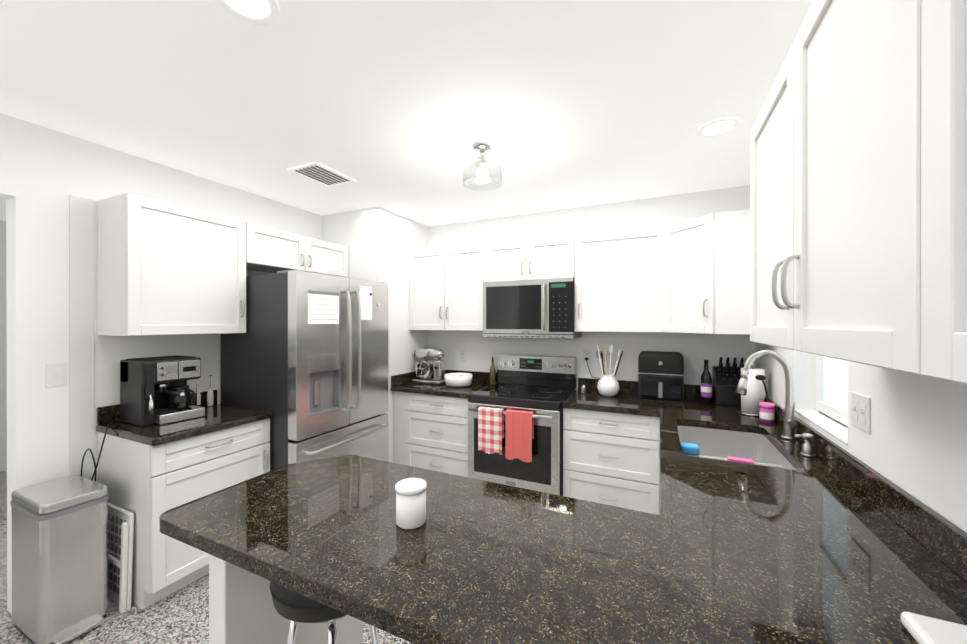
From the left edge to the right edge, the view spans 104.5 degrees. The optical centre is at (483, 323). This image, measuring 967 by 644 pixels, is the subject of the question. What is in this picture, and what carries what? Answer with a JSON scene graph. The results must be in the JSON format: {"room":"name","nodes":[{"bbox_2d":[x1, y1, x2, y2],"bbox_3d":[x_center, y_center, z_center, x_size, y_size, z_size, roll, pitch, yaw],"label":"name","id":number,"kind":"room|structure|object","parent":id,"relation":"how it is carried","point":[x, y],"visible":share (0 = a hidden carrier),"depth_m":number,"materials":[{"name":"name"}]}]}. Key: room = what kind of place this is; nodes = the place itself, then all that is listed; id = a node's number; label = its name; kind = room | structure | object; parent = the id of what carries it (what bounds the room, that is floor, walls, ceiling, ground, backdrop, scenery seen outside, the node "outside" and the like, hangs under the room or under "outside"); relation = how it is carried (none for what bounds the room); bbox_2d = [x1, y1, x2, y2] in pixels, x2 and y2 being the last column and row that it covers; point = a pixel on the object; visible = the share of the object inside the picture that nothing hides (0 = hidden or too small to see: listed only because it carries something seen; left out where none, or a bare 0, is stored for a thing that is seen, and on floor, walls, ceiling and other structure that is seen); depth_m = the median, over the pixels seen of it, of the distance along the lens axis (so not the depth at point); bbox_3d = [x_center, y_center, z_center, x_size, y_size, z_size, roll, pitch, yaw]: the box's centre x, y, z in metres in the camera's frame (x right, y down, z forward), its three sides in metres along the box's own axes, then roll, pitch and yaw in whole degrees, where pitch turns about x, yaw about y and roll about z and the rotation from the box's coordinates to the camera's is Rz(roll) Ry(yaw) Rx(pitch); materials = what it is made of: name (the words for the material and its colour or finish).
{"room":"kitchen","nodes":[
{"label":"kitchen","id":0,"kind":"room"},
{"bbox_2d":[0,220,6,471],"bbox_3d":[-5.744,0.226,2.163,0.150,2.550,8.100,0,0,25],"label":"wall","id":1,"kind":"structure","parent":0,"point":[3,383],"depth_m":3.81,"materials":[{"name":"white paint"}]},
{"bbox_2d":[0,113,321,613],"bbox_3d":[-2.977,0.228,0.785,0.130,2.550,7.950,0,0,25],"label":"wall","id":2,"kind":"structure","parent":0,"point":[45,172],"depth_m":2.04,"materials":[{"name":"white paint"}]},
{"bbox_2d":[45,363,66,387],"bbox_3d":[-2.316,0.278,2.032,0.010,0.125,0.080,0,0,25],"label":"light switch","id":3,"kind":"object","parent":2,"relation":"attached to","point":[55,375],"visible":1,"depth_m":2.03,"materials":[{"name":"white plastic"}]},
{"bbox_2d":[93,193,248,336],"bbox_3d":[-1.954,-0.325,2.403,0.348,0.779,0.650,0,0,25],"label":"upper cabinet","id":4,"kind":"object","parent":2,"relation":"attached to","point":[164,268],"depth_m":2.20,"materials":[{"name":"white wood"}]},
{"bbox_2d":[249,223,348,276],"bbox_3d":[-1.613,-0.574,3.130,0.348,0.284,0.953,0,0,25],"label":"upper cabinet","id":5,"kind":"object","parent":2,"relation":"attached to","point":[271,250],"depth_m":2.97,"materials":[{"name":"white wood"}]},
{"bbox_2d":[0,470,412,643],"bbox_3d":[-2.574,1.533,0.681,6.850,0.060,8.100,0,0,25],"label":"floor","id":6,"kind":"structure","parent":0,"point":[180,616],"depth_m":1.89,"materials":[{"name":"grey stone"}]},
{"bbox_2d":[10,475,108,643],"bbox_3d":[-2.121,1.166,1.887,0.443,0.670,0.246,0,0,25],"label":"step trash can","id":7,"kind":"object","parent":6,"relation":"on","point":[59,560],"visible":1,"depth_m":1.80,"materials":[{"name":"silver metal"}]},
{"bbox_2d":[108,503,133,612],"bbox_3d":[-1.982,1.250,2.017,0.270,0.500,0.055,0,0,25],"label":"step stool","id":8,"kind":"object","parent":6,"relation":"on","point":[120,538],"visible":0.85,"depth_m":1.99,"materials":[{"name":"white plastic"}]},
{"bbox_2d":[98,418,269,608],"bbox_3d":[-1.824,1.064,2.344,0.634,0.872,0.650,0,0,25],"label":"base cabinet","id":9,"kind":"object","parent":6,"relation":"on","point":[147,485],"visible":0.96,"depth_m":2.06,"materials":[{"name":"white wood"}]},
{"bbox_2d":[209,554,362,643],"bbox_3d":[-0.186,1.066,1.147,1.160,0.872,0.570,0,0,25],"label":"support","id":10,"kind":"object","parent":6,"relation":"on","point":[242,609],"depth_m":1.17,"materials":[{"name":"white"}]},
{"bbox_2d":[221,269,388,470],"bbox_3d":[-1.355,0.570,3.002,0.888,1.858,0.916,0,0,25],"label":"refrigerator","id":11,"kind":"object","parent":6,"relation":"on","point":[304,358],"visible":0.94,"depth_m":2.65,"materials":[{"name":"grey metal"}]},
{"bbox_2d":[270,581,378,643],"bbox_3d":[-0.464,1.103,1.155,0.340,0.802,0.340,0,0,25],"label":"bar stool","id":12,"kind":"object","parent":6,"relation":"on","point":[294,608],"visible":0.23,"depth_m":1.00,"materials":[{"name":"black leather"}]},
{"bbox_2d":[401,392,467,476],"bbox_3d":[-0.284,1.062,3.577,0.683,0.872,0.608,0,0,25],"label":"base cabinet","id":13,"kind":"object","parent":6,"relation":"on","point":[434,428],"depth_m":3.31,"materials":[{"name":"white wood"}]},
{"bbox_2d":[468,354,576,495],"bbox_3d":[0.342,0.896,3.194,0.762,1.205,0.744,0,0,25],"label":"range","id":14,"kind":"object","parent":6,"relation":"on","point":[542,471],"visible":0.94,"depth_m":2.99,"materials":[{"name":"silver metal"}]},
{"bbox_2d":[478,407,503,454],"bbox_3d":[0.058,0.835,2.929,0.200,0.349,0.054,0,0,25],"label":"plaid towel","id":15,"kind":"object","parent":14,"relation":"hanging from","point":[490,428],"visible":1,"depth_m":2.91,"materials":[{"name":"red fabric"}]},
{"bbox_2d":[505,409,533,461],"bbox_3d":[0.271,0.845,2.829,0.210,0.369,0.054,0,0,25],"label":"towel","id":16,"kind":"object","parent":14,"relation":"hanging from","point":[519,431],"visible":0.98,"depth_m":2.81,"materials":[{"name":"red fabric"}]},
{"bbox_2d":[563,408,660,514],"bbox_3d":[1.039,1.063,2.957,0.689,0.872,0.608,0,0,25],"label":"base cabinet","id":17,"kind":"object","parent":6,"relation":"on","point":[611,458],"depth_m":2.68,"materials":[{"name":"white wood"}]},
{"bbox_3d":[1.156,1.065,1.699,0.654,0.872,2.788,0,0,25],"label":"base cabinet","id":18,"kind":"object","parent":6,"relation":"on","visible":0},
{"bbox_2d":[96,390,272,445],"bbox_3d":[-1.829,0.556,2.341,0.628,0.142,0.660,0,0,25],"label":"countertop","id":19,"kind":"structure","parent":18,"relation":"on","point":[217,417],"depth_m":2.18,"materials":[{"name":"black stone"}]},
{"bbox_2d":[120,355,204,425],"bbox_3d":[-1.938,0.396,2.292,0.375,0.376,0.300,0,0,25],"label":"coffee machine","id":20,"kind":"object","parent":19,"relation":"on","point":[155,390],"visible":1,"depth_m":2.22,"materials":[{"name":"black plastic"}]},
{"bbox_2d":[81,419,117,481],"bbox_3d":[-2.155,0.782,2.135,0.178,0.441,0.149,0,0,25],"label":"power cord","id":21,"kind":"object","parent":20,"relation":"attached to","point":[95,470],"visible":0.65,"depth_m":2.09,"materials":[{"name":"black plastic"}]},
{"bbox_2d":[207,375,213,406],"bbox_3d":[-1.943,0.473,2.664,0.040,0.222,0.039,0,0,25],"label":"milk frother","id":22,"kind":"object","parent":19,"relation":"on","point":[210,398],"visible":1,"depth_m":2.65,"materials":[{"name":"silver metal"}]},
{"bbox_2d":[159,454,639,643],"bbox_3d":[-0.247,0.608,1.156,1.382,0.042,0.667,0,0,25],"label":"countertop","id":23,"kind":"structure","parent":18,"relation":"on","point":[488,562],"depth_m":0.98,"materials":[{"name":"black stone"}]},
{"bbox_2d":[395,478,426,528],"bbox_3d":[-0.214,0.527,1.109,0.093,0.118,0.093,0,0,25],"label":"candle jar","id":24,"kind":"object","parent":23,"relation":"on","point":[410,503],"visible":1,"depth_m":1.07,"materials":[{"name":"white ceramic"}]},
{"bbox_2d":[391,370,496,397],"bbox_3d":[-0.357,0.554,3.593,0.831,0.142,0.638,0,0,25],"label":"countertop","id":25,"kind":"structure","parent":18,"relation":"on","point":[480,380],"depth_m":3.49,"materials":[{"name":"black stone"}]},
{"bbox_2d":[412,347,444,384],"bbox_3d":[-0.551,0.404,3.703,0.350,0.356,0.265,0,0,25],"label":"stand mixer","id":26,"kind":"object","parent":25,"relation":"on","point":[425,369],"visible":0.94,"depth_m":3.65,"materials":[{"name":"silver metal"}]},
{"bbox_2d":[444,373,471,386],"bbox_3d":[-0.236,0.530,3.538,0.266,0.105,0.266,0,0,25],"label":"bowl","id":27,"kind":"object","parent":25,"relation":"on","point":[458,379],"visible":1,"depth_m":3.44,"materials":[{"name":"white ceramic"}]},
{"bbox_2d":[490,352,495,384],"bbox_3d":[0.088,0.429,3.607,0.058,0.307,0.057,0,0,25],"label":"oil bottle","id":28,"kind":"object","parent":25,"relation":"on","point":[492,375],"visible":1,"depth_m":3.59,"materials":[{"name":"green glass"}]},
{"bbox_2d":[562,378,651,415],"bbox_3d":[1.008,0.555,2.954,0.635,0.142,0.640,0,0,25],"label":"countertop","id":29,"kind":"structure","parent":18,"relation":"on","point":[627,401],"depth_m":2.86,"materials":[{"name":"black stone"}]},
{"bbox_2d":[581,385,585,393],"bbox_3d":[0.843,0.547,3.154,0.038,0.072,0.037,0,0,25],"label":"shaker","id":30,"kind":"object","parent":29,"relation":"on","point":[583,389],"visible":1,"depth_m":3.14,"materials":[{"name":"silver metal"}]},
{"bbox_2d":[596,345,622,396],"bbox_3d":[1.020,0.376,3.049,0.216,0.414,0.176,0,0,25],"label":"utensil crock","id":31,"kind":"object","parent":29,"relation":"on","point":[607,385],"visible":1,"depth_m":3.02,"materials":[{"name":"white ceramic"}]},
{"bbox_2d":[638,351,683,403],"bbox_3d":[1.377,0.403,2.916,0.310,0.360,0.337,0,0,25],"label":"air fryer","id":32,"kind":"object","parent":29,"relation":"on","point":[660,377],"visible":1,"depth_m":2.79,"materials":[{"name":"black plastic"}]},
{"bbox_2d":[628,384,966,643],"bbox_3d":[1.140,0.646,1.692,0.676,0.319,2.813,0,0,25],"label":"countertop","id":33,"kind":"structure","parent":18,"relation":"on","point":[782,541],"depth_m":0.98,"materials":[{"name":"black stone"}]},
{"bbox_2d":[681,442,699,455],"bbox_3d":[1.090,0.660,1.979,0.085,0.048,0.070,0,0,25],"label":"sponge","id":34,"kind":"object","parent":33,"relation":"in","point":[690,448],"visible":0.9,"depth_m":1.95,"materials":[{"name":"blue"}]},
{"bbox_2d":[701,360,711,403],"bbox_3d":[1.640,0.423,2.759,0.074,0.320,0.074,0,0,25],"label":"wine bottle","id":35,"kind":"object","parent":33,"relation":"on","point":[706,387],"visible":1,"depth_m":2.73,"materials":[{"name":"black glass"}]},
{"bbox_2d":[712,357,743,405],"bbox_3d":[1.818,0.413,2.761,0.200,0.342,0.244,0,0,25],"label":"knife block","id":36,"kind":"object","parent":33,"relation":"on","point":[726,378],"visible":0.9,"depth_m":2.70,"materials":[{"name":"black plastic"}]},
{"bbox_2d":[727,456,754,464],"bbox_3d":[1.291,0.720,1.884,0.110,0.082,0.046,0,0,25],"label":"cloth","id":37,"kind":"object","parent":33,"relation":"in","point":[740,460],"visible":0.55,"depth_m":1.88,"materials":[{"name":"pink fabric"}]},
{"bbox_2d":[738,362,764,416],"bbox_3d":[1.747,0.414,2.432,0.156,0.341,0.156,0,0,25],"label":"paper towel holder","id":38,"kind":"object","parent":33,"relation":"on","point":[752,398],"visible":0.83,"depth_m":2.38,"materials":[{"name":"white paper"}]},
{"bbox_2d":[755,375,768,401],"bbox_3d":[1.734,0.451,2.322,0.079,0.268,0.054,0,0,25],"label":"dish brush","id":39,"kind":"object","parent":33,"relation":"on","point":[761,377],"visible":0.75,"depth_m":2.32,"materials":[{"name":"black plastic"}]},
{"bbox_2d":[735,350,795,439],"bbox_3d":[1.458,0.360,1.933,0.260,0.450,0.110,0,0,25],"label":"pull-down faucet","id":40,"kind":"object","parent":33,"relation":"on","point":[788,426],"visible":1,"depth_m":1.91,"materials":[{"name":"silver metal"}]},
{"bbox_2d":[759,402,774,422],"bbox_3d":[1.696,0.529,2.241,0.076,0.110,0.076,0,0,25],"label":"jar","id":41,"kind":"object","parent":33,"relation":"on","point":[767,412],"visible":1,"depth_m":2.21,"materials":[{"name":"purple"}]},
{"bbox_2d":[795,433,815,456],"bbox_3d":[1.435,0.537,1.673,0.071,0.097,0.052,0,0,25],"label":"soap dispenser","id":42,"kind":"object","parent":33,"relation":"on","point":[807,448],"visible":1,"depth_m":1.66,"materials":[{"name":"silver metal"}]},
{"bbox_2d":[900,612,966,643],"bbox_3d":[0.846,0.572,0.591,0.180,0.030,0.240,0,0,25],"label":"dish","id":43,"kind":"object","parent":33,"relation":"on","point":[922,629],"visible":0.96,"depth_m":0.69,"materials":[{"name":"white ceramic"}]},
{"bbox_2d":[322,206,427,462],"bbox_3d":[-1.083,0.223,3.851,0.700,2.550,0.790,0,0,25],"label":"wall","id":44,"kind":"structure","parent":0,"point":[381,243],"depth_m":3.52,"materials":[{"name":"white paint"}]},
{"bbox_2d":[0,0,812,226],"bbox_3d":[-2.574,-1.077,0.677,6.850,0.060,8.100,0,0,25],"label":"ceiling","id":45,"kind":"structure","parent":0,"point":[401,107],"depth_m":1.69,"materials":[{"name":"white paint"}]},
{"bbox_2d":[215,0,279,24],"bbox_3d":[-0.765,-1.041,1.204,0.196,0.011,0.196,0,0,25],"label":"recessed light","id":46,"kind":"object","parent":45,"relation":"in","point":[261,12],"visible":0.96,"depth_m":1.24,"materials":[{"name":"white plastic"}]},
{"bbox_2d":[287,162,356,187],"bbox_3d":[-1.131,-1.043,2.640,0.280,0.012,0.360,0,0,25],"label":"ceiling vent","id":47,"kind":"object","parent":45,"relation":"in","point":[321,174],"visible":1,"depth_m":2.62,"materials":[{"name":"white metal"}]},
{"bbox_2d":[463,141,502,190],"bbox_3d":[-0.006,-0.937,2.213,0.236,0.225,0.236,0,0,25],"label":"semi-flush ceiling light","id":48,"kind":"object","parent":45,"relation":"attached to","point":[482,148],"visible":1,"depth_m":2.19,"materials":[{"name":"glass"}]},
{"bbox_2d":[697,117,740,136],"bbox_3d":[1.248,-1.043,1.990,0.196,0.011,0.196,0,0,25],"label":"recessed light","id":49,"kind":"object","parent":45,"relation":"in","point":[719,127],"visible":1,"depth_m":1.98,"materials":[{"name":"white plastic"}]},
{"bbox_2d":[428,185,754,389],"bbox_3d":[-0.889,0.222,4.279,6.850,2.550,0.150,0,0,25],"label":"wall","id":50,"kind":"structure","parent":0,"point":[695,350],"depth_m":3.30,"materials":[{"name":"white paint"}]},
{"bbox_2d":[409,245,484,330],"bbox_3d":[-0.298,-0.327,3.724,0.826,0.780,0.348,0,0,25],"label":"upper cabinet","id":51,"kind":"object","parent":50,"relation":"attached to","point":[446,285],"depth_m":3.55,"materials":[{"name":"white wood"}]},
{"bbox_2d":[460,350,466,361],"bbox_3d":[-0.209,0.333,3.873,0.075,0.120,0.009,0,0,25],"label":"outlet","id":52,"kind":"object","parent":50,"relation":"attached to","point":[463,355],"visible":1,"depth_m":3.87,"materials":[{"name":"white plastic"}]},
{"bbox_2d":[485,236,572,281],"bbox_3d":[0.444,-0.547,3.376,0.808,0.340,0.348,0,0,25],"label":"upper cabinet","id":53,"kind":"object","parent":50,"relation":"attached to","point":[552,258],"depth_m":3.20,"materials":[{"name":"white wood"}]},
{"bbox_2d":[483,278,581,338],"bbox_3d":[0.429,-0.127,3.330,0.812,0.494,0.446,0,0,25],"label":"over-the-range microwave","id":54,"kind":"object","parent":53,"relation":"attached to","point":[540,308],"visible":1,"depth_m":3.17,"materials":[{"name":"grey metal"}]},
{"bbox_2d":[583,349,590,362],"bbox_3d":[0.923,0.288,3.343,0.075,0.120,0.009,0,0,25],"label":"outlet","id":55,"kind":"object","parent":50,"relation":"attached to","point":[586,353],"visible":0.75,"depth_m":3.34,"materials":[{"name":"white plastic"}]},
{"bbox_2d":[573,228,652,331],"bbox_3d":[1.126,-0.326,3.038,0.710,0.780,0.382,0,0,25],"label":"upper cabinet","id":56,"kind":"object","parent":50,"relation":"attached to","point":[613,271],"depth_m":2.92,"materials":[{"name":"white wood"}]},
{"bbox_2d":[653,209,749,333],"bbox_3d":[1.608,-0.325,2.682,0.670,0.780,0.619,0,0,25],"label":"upper cabinet","id":57,"kind":"object","parent":50,"relation":"attached to","point":[691,276],"depth_m":2.47,"materials":[{"name":"white wood"}]},
{"bbox_2d":[755,343,966,532],"bbox_3d":[0.428,0.231,-0.809,0.150,2.550,7.950,0,0,25],"label":"wall","id":58,"kind":"structure","parent":0,"point":[914,443],"depth_m":1.10,"materials":[{"name":"white paint"}]},
{"bbox_2d":[750,0,873,365],"bbox_3d":[0.923,-0.322,0.839,0.348,0.780,1.062,0,0,25],"label":"upper cabinet","id":59,"kind":"object","parent":58,"relation":"attached to","point":[858,193],"depth_m":0.81,"materials":[{"name":"white wood"}]},
{"bbox_2d":[795,354,847,444],"bbox_3d":[1.593,0.024,1.697,0.145,0.885,0.640,0,0,25],"label":"window","id":60,"kind":"structure","parent":58,"relation":"in","point":[831,387],"depth_m":1.79,"materials":[{"name":"white"}]},
{"bbox_2d":[851,392,870,433],"bbox_3d":[1.344,0.315,1.340,0.014,0.125,0.130,0,0,25],"label":"light switch","id":61,"kind":"object","parent":58,"relation":"attached to","point":[860,412],"visible":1,"depth_m":1.33,"materials":[{"name":"white plastic"}]},
{"bbox_2d":[874,0,966,384],"bbox_3d":[0.544,-0.321,0.029,0.348,0.780,0.969,0,0,25],"label":"upper cabinet","id":62,"kind":"object","parent":58,"relation":"attached to","point":[920,46],"depth_m":0.48,"materials":[{"name":"white wood"}]}
]}

